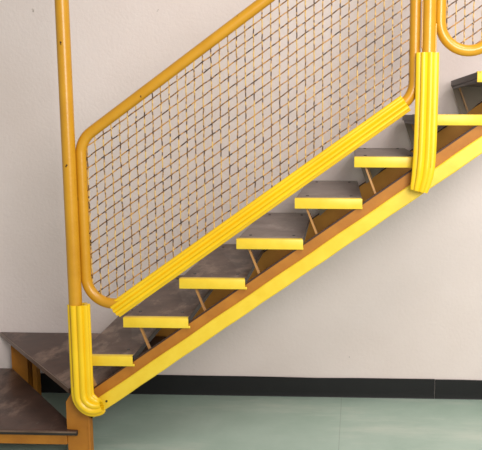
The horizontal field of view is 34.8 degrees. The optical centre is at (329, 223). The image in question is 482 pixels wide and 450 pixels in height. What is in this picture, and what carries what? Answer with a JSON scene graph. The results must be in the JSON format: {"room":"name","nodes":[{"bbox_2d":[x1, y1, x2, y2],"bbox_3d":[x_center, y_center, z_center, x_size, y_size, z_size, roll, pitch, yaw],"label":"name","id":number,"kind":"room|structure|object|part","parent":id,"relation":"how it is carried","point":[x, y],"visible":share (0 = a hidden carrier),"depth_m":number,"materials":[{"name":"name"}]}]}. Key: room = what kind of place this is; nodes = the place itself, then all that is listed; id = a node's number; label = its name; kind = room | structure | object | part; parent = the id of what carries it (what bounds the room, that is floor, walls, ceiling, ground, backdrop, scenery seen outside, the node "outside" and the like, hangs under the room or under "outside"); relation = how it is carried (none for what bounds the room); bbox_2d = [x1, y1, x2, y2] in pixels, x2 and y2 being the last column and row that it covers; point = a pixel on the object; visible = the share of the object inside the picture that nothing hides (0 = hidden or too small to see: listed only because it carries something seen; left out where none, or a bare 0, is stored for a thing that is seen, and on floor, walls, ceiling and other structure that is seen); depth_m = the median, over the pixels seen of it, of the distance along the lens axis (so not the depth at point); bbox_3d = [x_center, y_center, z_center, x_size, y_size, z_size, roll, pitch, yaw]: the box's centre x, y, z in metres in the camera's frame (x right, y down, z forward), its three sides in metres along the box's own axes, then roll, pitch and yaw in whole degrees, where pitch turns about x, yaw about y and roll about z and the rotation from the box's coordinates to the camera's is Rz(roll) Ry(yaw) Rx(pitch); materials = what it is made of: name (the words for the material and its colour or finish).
{"room":"stairwell","nodes":[
{"label":"stairwell","id":0,"kind":"room"},
{"bbox_2d":[0,0,481,397],"bbox_3d":[-0.233,-1.090,4.189,9.000,4.200,0.150,0,8,2],"label":"wall","id":1,"kind":"structure","parent":0,"point":[403,299],"depth_m":4.25,"materials":[{"name":"paint"}]},
{"bbox_2d":[40,373,481,399],"bbox_3d":[-0.242,0.942,4.399,9.000,0.118,0.013,0,8,2],"label":"baseboard","id":2,"kind":"structure","parent":1,"relation":"attached to","point":[159,384],"depth_m":4.39,"materials":[{"name":"black plastic"}]},
{"bbox_2d":[155,101,481,336],"bbox_3d":[0.060,-0.073,4.195,2.238,1.708,0.044,0,8,2],"label":"stair stringer","id":3,"kind":"object","parent":1,"relation":"attached to","point":[447,134],"visible":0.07,"depth_m":4.21,"materials":[{"name":"brown paint"}]},
{"bbox_2d":[92,306,160,386],"bbox_3d":[-1.012,0.615,3.876,0.270,0.178,0.928,0,8,0],"label":"stair tread","id":4,"kind":"structure","parent":3,"relation":"attached to","point":[117,345],"depth_m":3.59,"materials":[{"name":"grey metal"}]},
{"bbox_2d":[123,275,213,348],"bbox_3d":[-0.757,0.450,3.843,0.302,0.200,0.920,0,8,2],"label":"stair tread","id":5,"kind":"structure","parent":3,"relation":"attached to","point":[170,306],"depth_m":3.54,"materials":[{"name":"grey metal"}]},
{"bbox_2d":[179,244,264,310],"bbox_3d":[-0.501,0.274,3.809,0.302,0.200,0.920,0,8,2],"label":"stair tread","id":6,"kind":"structure","parent":3,"relation":"attached to","point":[225,267],"depth_m":3.53,"materials":[{"name":"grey metal"}]},
{"bbox_2d":[236,213,310,273],"bbox_3d":[-0.247,0.098,3.775,0.296,0.200,0.920,0,8,2],"label":"stair tread","id":7,"kind":"structure","parent":3,"relation":"attached to","point":[285,231],"depth_m":3.47,"materials":[{"name":"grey metal"}]},
{"bbox_2d":[295,181,362,233],"bbox_3d":[0.009,-0.078,3.740,0.296,0.200,0.920,0,8,2],"label":"stair tread","id":8,"kind":"structure","parent":3,"relation":"attached to","point":[322,196],"depth_m":3.36,"materials":[{"name":"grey metal"}]},
{"bbox_3d":[0.016,-0.127,4.196,0.258,0.167,0.003,0,8,2],"label":"plate","id":9,"kind":"part","parent":8,"relation":"part of","materials":[{"name":"metal"}]},
{"bbox_2d":[354,148,412,193],"bbox_3d":[0.266,-0.254,3.706,0.296,0.200,0.920,0,8,2],"label":"stair tread","id":10,"kind":"structure","parent":3,"relation":"attached to","point":[371,161],"depth_m":3.29,"materials":[{"name":"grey metal"}]},
{"bbox_3d":[0.272,-0.303,4.162,0.258,0.167,0.003,0,8,2],"label":"plate","id":11,"kind":"part","parent":10,"relation":"part of","materials":[{"name":"metal"}]},
{"bbox_2d":[402,114,481,148],"bbox_3d":[0.522,-0.430,3.671,0.296,0.200,0.920,0,8,2],"label":"stair tread","id":12,"kind":"structure","parent":3,"relation":"attached to","point":[443,119],"depth_m":3.21,"materials":[{"name":"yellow metal"}]},
{"bbox_3d":[0.529,-0.479,4.127,0.258,0.167,0.003,0,8,2],"label":"plate","id":13,"kind":"part","parent":12,"relation":"part of","materials":[{"name":"metal"}]},
{"bbox_2d":[451,71,481,114],"bbox_3d":[0.779,-0.607,3.637,0.296,0.200,0.920,0,8,2],"label":"stair tread","id":14,"kind":"structure","parent":3,"relation":"attached to","point":[467,90],"depth_m":4.08,"materials":[{"name":"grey metal"}]},
{"bbox_3d":[0.785,-0.655,4.093,0.258,0.167,0.003,0,8,2],"label":"plate","id":15,"kind":"part","parent":14,"relation":"part of","materials":[{"name":"metal"}]},
{"bbox_2d":[0,393,481,449],"bbox_3d":[-0.354,1.496,1.304,9.000,0.100,6.600,0,8,2],"label":"floor","id":16,"kind":"structure","parent":0,"point":[136,421],"depth_m":4.02,"materials":[{"name":"green tile"}]},
{"bbox_2d":[11,346,40,394],"bbox_3d":[-1.746,0.832,4.362,0.138,0.338,0.060,0,8,2],"label":"support","id":17,"kind":"object","parent":16,"relation":"on","point":[26,369],"visible":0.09,"depth_m":4.34,"materials":[{"name":"brown paint"}]},
{"bbox_3d":[-1.767,0.831,4.363,0.097,0.338,0.060,0,8,2],"label":"leg","id":18,"kind":"part","parent":17,"relation":"part of","materials":[{"name":"brown paint"}]},
{"bbox_2d":[0,332,165,392],"bbox_3d":[-1.442,0.766,3.968,0.989,0.144,0.891,0,8,2],"label":"winder tread","id":19,"kind":"object","parent":17,"relation":"on","point":[49,352],"visible":0.41,"depth_m":4.04,"materials":[{"name":"metal"}]},
{"bbox_2d":[0,394,93,449],"bbox_3d":[-1.898,0.919,3.531,1.650,0.400,0.100,0,8,2],"label":"trestle","id":20,"kind":"object","parent":16,"relation":"on","point":[76,420],"visible":0.54,"depth_m":3.49,"materials":[{"name":"brown paint"}]},
{"bbox_2d":[0,368,77,435],"bbox_3d":[-1.924,0.892,3.909,1.571,0.022,0.848,0,8,2],"label":"winder tread","id":21,"kind":"object","parent":20,"relation":"on","point":[23,411],"visible":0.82,"depth_m":3.68,"materials":[{"name":"metal"}]},
{"bbox_3d":[-1.154,0.925,3.503,0.107,0.400,0.044,0,8,2],"label":"leg","id":22,"kind":"part","parent":20,"relation":"part of","materials":[{"name":"brown paint"}]},
{"bbox_2d":[91,125,481,417],"bbox_3d":[0.029,0.051,3.325,2.238,1.708,0.064,0,8,2],"label":"stair stringer","id":23,"kind":"object","parent":20,"relation":"attached to","point":[465,148],"visible":0.94,"depth_m":3.33,"materials":[{"name":"yellow paint"},{"name":"metal"}]},
{"bbox_2d":[54,0,104,416],"bbox_3d":[-1.076,-0.362,3.226,0.144,2.472,0.073,0,8,2],"label":"railing post","id":24,"kind":"object","parent":23,"relation":"attached to","point":[84,398],"visible":1,"depth_m":3.27,"materials":[{"name":"metal"}]},
{"bbox_2d":[76,0,421,316],"bbox_3d":[-0.359,-0.463,3.217,1.472,1.772,0.077,0,8,2],"label":"mesh railing","id":25,"kind":"object","parent":24,"relation":"attached to","point":[397,108],"visible":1,"depth_m":3.23,"materials":[{"name":"metal"}]},
{"bbox_2d":[410,0,438,192],"bbox_3d":[0.398,-1.198,3.052,0.109,2.158,0.071,0,8,2],"label":"railing post","id":26,"kind":"object","parent":23,"relation":"attached to","point":[427,61],"visible":1,"depth_m":3.13,"materials":[{"name":"metal"}]},
{"bbox_2d":[436,0,481,55],"bbox_3d":[0.794,-1.290,3.057,0.720,1.204,0.047,0,8,2],"label":"mesh railing","id":27,"kind":"object","parent":26,"relation":"attached to","point":[452,45],"visible":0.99,"depth_m":3.12,"materials":[{"name":"metal"}]}
]}

